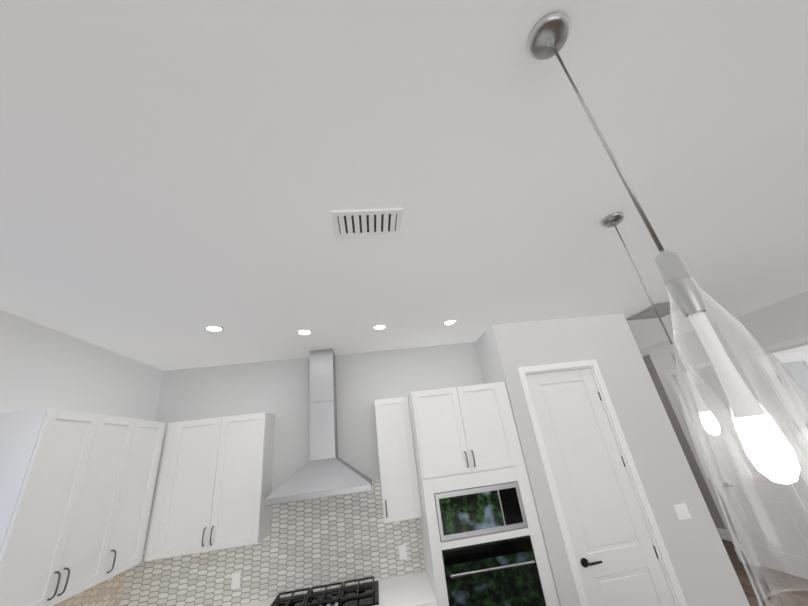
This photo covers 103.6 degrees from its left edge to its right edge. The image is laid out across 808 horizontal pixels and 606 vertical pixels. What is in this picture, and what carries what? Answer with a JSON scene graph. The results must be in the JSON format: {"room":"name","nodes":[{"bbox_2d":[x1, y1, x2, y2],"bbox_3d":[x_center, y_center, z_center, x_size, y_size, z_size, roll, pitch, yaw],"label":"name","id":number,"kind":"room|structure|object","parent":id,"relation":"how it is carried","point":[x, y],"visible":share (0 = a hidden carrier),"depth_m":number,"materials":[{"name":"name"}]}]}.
{"room":"kitchen","nodes":[
{"label":"kitchen","id":0,"kind":"room"},
{"bbox_2d":[0,310,163,420],"bbox_3d":[-2.148,-0.151,-2.113,0.140,3.117,11.440,-4,-24,-7],"label":"wall","id":1,"kind":"structure","parent":0,"point":[41,366],"depth_m":2.44,"materials":[{"name":"paint"}]},
{"bbox_2d":[0,408,165,605],"bbox_3d":[-2.315,1.409,2.287,0.368,1.090,1.235,-4,-24,-7],"label":"upper cabinet","id":2,"kind":"object","parent":1,"relation":"attached to","point":[76,491],"visible":1,"depth_m":2.05,"materials":[{"name":"white wood"}]},
{"bbox_2d":[53,569,128,605],"bbox_3d":[-2.323,1.695,1.018,0.008,0.519,3.962,-4,-24,-7],"label":"backsplash","id":3,"kind":"structure","parent":1,"relation":"attached to","point":[108,592],"depth_m":2.60,"materials":[{"name":"tile"}]},
{"bbox_2d":[144,342,483,575],"bbox_3d":[-0.725,2.070,3.243,3.660,3.117,0.120,-4,-24,-7],"label":"wall","id":4,"kind":"structure","parent":0,"point":[279,390],"depth_m":3.60,"materials":[{"name":"paint"}]},
{"bbox_2d":[144,412,274,560],"bbox_3d":[-1.797,1.685,3.050,0.923,1.090,0.368,-4,-24,-7],"label":"upper cabinet","id":5,"kind":"object","parent":4,"relation":"attached to","point":[214,487],"visible":1,"depth_m":2.92,"materials":[{"name":"white wood"}]},
{"bbox_2d":[121,479,424,605],"bbox_3d":[-1.160,2.284,3.035,2.656,0.819,0.008,-4,-24,-7],"label":"backsplash","id":6,"kind":"structure","parent":4,"relation":"attached to","point":[311,543],"depth_m":2.99,"materials":[{"name":"tile"}]},
{"bbox_2d":[231,572,240,588],"bbox_3d":[-1.526,2.519,2.886,0.072,0.116,0.005,-4,-24,-7],"label":"electrical outlet plate","id":7,"kind":"object","parent":6,"relation":"attached to","point":[235,583],"depth_m":2.88,"materials":[{"name":"white plastic"}]},
{"bbox_2d":[398,544,406,559],"bbox_3d":[-0.012,2.407,3.073,0.072,0.116,0.005,-4,-24,-7],"label":"electrical outlet plate","id":8,"kind":"object","parent":6,"relation":"attached to","point":[402,548],"depth_m":3.07,"materials":[{"name":"white plastic"}]},
{"bbox_2d":[264,349,371,505],"bbox_3d":[-0.848,1.175,3.296,0.920,1.419,0.490,-4,-24,-7],"label":"range hood","id":9,"kind":"object","parent":4,"relation":"attached to","point":[325,471],"visible":1,"depth_m":3.13,"materials":[{"name":"silver metal"}]},
{"bbox_2d":[374,396,421,522],"bbox_3d":[-0.081,1.557,3.263,0.358,1.090,0.368,-4,-24,-7],"label":"upper cabinet","id":10,"kind":"object","parent":4,"relation":"attached to","point":[400,494],"visible":1,"depth_m":3.12,"materials":[{"name":"white wood"}]},
{"bbox_2d":[0,0,807,370],"bbox_3d":[3.424,-1.041,1.446,12.170,0.080,16.240,-4,-24,-7],"label":"ceiling","id":11,"kind":"structure","parent":0,"point":[176,176],"depth_m":1.37,"materials":[{"name":"paint"}]},
{"bbox_2d":[204,325,223,331],"bbox_3d":[-1.601,0.217,2.682,0.150,0.010,0.150,-4,-24,-7],"label":"recessed light","id":12,"kind":"object","parent":11,"relation":"in","point":[214,328],"visible":1,"depth_m":2.67,"materials":[{"name":"white plastic"}]},
{"bbox_2d":[296,329,312,334],"bbox_3d":[-0.940,0.278,3.010,0.150,0.010,0.150,-4,-24,-7],"label":"recessed light","id":13,"kind":"object","parent":11,"relation":"in","point":[304,332],"visible":1,"depth_m":3.00,"materials":[{"name":"white plastic"}]},
{"bbox_2d":[331,208,402,237],"bbox_3d":[-0.191,-0.417,1.675,0.360,0.012,0.210,-4,-24,-7],"label":"ceiling vent","id":14,"kind":"object","parent":11,"relation":"in","point":[365,223],"visible":0.98,"depth_m":1.66,"materials":[{"name":"white plastic"}]},
{"bbox_2d":[372,324,386,329],"bbox_3d":[-0.240,0.239,3.124,0.150,0.010,0.150,-4,-24,-7],"label":"recessed light","id":15,"kind":"object","parent":11,"relation":"in","point":[379,326],"visible":1,"depth_m":3.12,"materials":[{"name":"white plastic"}]},
{"bbox_2d":[442,319,456,324],"bbox_3d":[0.465,0.199,3.239,0.150,0.010,0.150,-4,-24,-7],"label":"recessed light","id":16,"kind":"object","parent":11,"relation":"in","point":[450,322],"visible":1,"depth_m":3.23,"materials":[{"name":"white plastic"}]},
{"bbox_2d":[626,301,678,320],"bbox_3d":[2.990,0.086,3.715,0.520,0.012,0.520,-4,-24,-7],"label":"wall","id":17,"kind":"structure","parent":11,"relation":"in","point":[662,308],"depth_m":3.74,"materials":[{"name":"grey paint"}]},
{"bbox_2d":[527,12,807,605],"bbox_3d":[0.522,-0.198,0.699,0.193,1.370,0.193,-4,-24,-7],"label":"pendant light","id":18,"kind":"object","parent":11,"relation":"hanging from","point":[770,452],"visible":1,"depth_m":0.54,"materials":[{"name":"clear glass"}]},
{"bbox_2d":[600,212,764,479],"bbox_3d":[1.330,0.116,1.631,0.193,1.370,0.193,-4,-24,-7],"label":"pendant light","id":19,"kind":"object","parent":11,"relation":"hanging from","point":[617,218],"visible":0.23,"depth_m":1.47,"materials":[{"name":"clear glass"}]},
{"bbox_2d":[475,330,498,383],"bbox_3d":[1.166,1.828,3.252,0.120,3.117,0.610,-4,-24,-7],"label":"wall","id":20,"kind":"structure","parent":0,"point":[484,350],"depth_m":3.73,"materials":[{"name":"paint"}]},
{"bbox_2d":[487,314,734,605],"bbox_3d":[1.849,1.623,2.994,1.440,3.117,0.160,-4,-24,-7],"label":"wall","id":21,"kind":"structure","parent":0,"point":[705,572],"depth_m":3.06,"materials":[{"name":"paint"}]},
{"bbox_2d":[526,368,674,605],"bbox_3d":[1.766,1.858,2.803,0.741,2.532,0.106,-4,-24,-7],"label":"pantry door","id":22,"kind":"structure","parent":21,"relation":"in","point":[616,557],"depth_m":2.87,"materials":[{"name":"white wood"}]},
{"bbox_2d":[517,359,686,605],"bbox_3d":[1.752,1.845,2.851,0.880,2.620,0.138,-4,-24,-7],"label":"door frame","id":23,"kind":"structure","parent":21,"relation":"attached to","point":[523,372],"depth_m":2.90,"materials":[{"name":"white wood"}]},
{"bbox_2d":[673,503,690,519],"bbox_3d":[2.492,1.868,2.844,0.120,0.116,0.008,-4,-24,-7],"label":"light switch","id":24,"kind":"object","parent":21,"relation":"attached to","point":[682,511],"depth_m":2.84,"materials":[{"name":"white plastic"}]},
{"bbox_2d":[615,313,749,605],"bbox_3d":[2.428,2.665,5.481,0.120,3.117,5.440,-4,-24,-7],"label":"wall","id":25,"kind":"structure","parent":0,"point":[717,547],"depth_m":2.99,"materials":[{"name":"paint"}]},
{"bbox_2d":[642,355,724,529],"bbox_3d":[5.107,2.881,6.737,0.120,3.117,3.660,-4,-24,-7],"label":"wall","id":26,"kind":"structure","parent":0,"point":[701,484],"depth_m":5.82,"materials":[{"name":"paint"}]},
{"bbox_2d":[646,330,807,560],"bbox_3d":[4.680,1.968,4.579,0.160,3.117,1.180,-4,-24,-7],"label":"wall","id":27,"kind":"structure","parent":0,"point":[659,361],"depth_m":5.19,"materials":[{"name":"paint"}]},
{"bbox_2d":[717,528,750,563],"bbox_3d":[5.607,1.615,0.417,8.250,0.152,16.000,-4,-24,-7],"label":"baseboard","id":28,"kind":"structure","parent":27,"relation":"attached to","point":[723,534],"depth_m":5.22,"materials":[{"name":"white wood"}]},
{"bbox_2d":[665,361,807,565],"bbox_3d":[4.685,2.167,4.416,0.138,2.620,1.010,-4,-24,-7],"label":"door frame","id":29,"kind":"structure","parent":27,"relation":"attached to","point":[672,383],"depth_m":4.66,"materials":[{"name":"white wood"}]},
{"bbox_2d":[673,367,807,578],"bbox_3d":[4.651,2.197,4.392,0.106,2.532,0.871,-4,-24,-7],"label":"closet door","id":30,"kind":"structure","parent":27,"relation":"in","point":[790,505],"depth_m":4.21,"materials":[{"name":"white"}]},
{"bbox_2d":[711,321,807,507],"bbox_3d":[7.009,1.527,4.272,4.760,3.117,0.120,-4,-24,-7],"label":"wall","id":31,"kind":"structure","parent":0,"point":[738,362],"depth_m":4.20,"materials":[{"name":"paint"}]},
{"bbox_2d":[721,539,807,605],"bbox_3d":[3.799,1.846,0.149,12.170,0.060,16.240,-4,-24,-7],"label":"floor","id":32,"kind":"structure","parent":0,"point":[742,576],"depth_m":3.79,"materials":[{"name":"brown wood"}]},
{"bbox_2d":[408,382,558,605],"bbox_3d":[0.672,2.086,2.926,0.965,2.500,0.658,-4,-24,-7],"label":"tall cabinet","id":33,"kind":"object","parent":32,"relation":"on","point":[465,437],"visible":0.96,"depth_m":2.92,"materials":[{"name":"white wood"}]},
{"bbox_2d":[434,481,527,541],"bbox_3d":[0.644,1.888,2.954,0.762,0.344,0.476,-4,-24,-7],"label":"microwave","id":34,"kind":"object","parent":33,"relation":"in","point":[475,511],"visible":0.92,"depth_m":2.74,"materials":[{"name":"black glass"}]},
{"bbox_2d":[442,535,545,605],"bbox_3d":[0.712,2.431,2.736,0.762,0.712,0.628,-4,-24,-7],"label":"wall oven","id":35,"kind":"object","parent":33,"relation":"in","point":[504,572],"visible":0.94,"depth_m":2.56,"materials":[{"name":"black glass"}]},
{"bbox_3d":[-0.737,2.932,2.410,2.066,0.880,0.658,-4,-24,-7],"label":"base cabinet","id":36,"kind":"object","parent":32,"relation":"on","visible":0},
{"bbox_2d":[236,572,437,605],"bbox_3d":[-0.768,2.522,2.597,2.023,0.058,0.659,-4,-24,-7],"label":"countertop","id":37,"kind":"structure","parent":36,"relation":"on","point":[415,589],"depth_m":2.67,"materials":[{"name":"white stone"}]},
{"bbox_2d":[270,576,378,605],"bbox_3d":[-0.671,2.478,2.667,0.915,0.055,0.470,-4,-24,-7],"label":"cooktop","id":38,"kind":"object","parent":37,"relation":"in","point":[363,594],"visible":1,"depth_m":2.69,"materials":[{"name":"black metal"}]},
{"bbox_2d":[727,291,807,460],"bbox_3d":[5.356,-0.717,-1.204,0.120,3.117,11.400,-4,-24,-7],"label":"wall","id":39,"kind":"structure","parent":0,"point":[782,321],"depth_m":4.02,"materials":[{"name":"paint"}]},
{"bbox_2d":[749,337,807,456],"bbox_3d":[4.985,1.561,3.170,0.156,2.635,1.440,-4,-24,-7],"label":"door frame","id":40,"kind":"structure","parent":39,"relation":"attached to","point":[802,341],"depth_m":4.01,"materials":[{"name":"white wood"}]},
{"bbox_3d":[7.375,0.390,1.846,4.460,3.117,5.280,-4,-24,-7],"label":"wall","id":41,"kind":"structure","parent":0,"visible":0},
{"bbox_2d":[766,351,807,426],"bbox_3d":[5.320,1.841,3.805,0.673,2.543,0.172,-4,-24,-7],"label":"french door","id":42,"kind":"structure","parent":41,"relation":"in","point":[795,364],"depth_m":4.23,"materials":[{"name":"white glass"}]}
]}

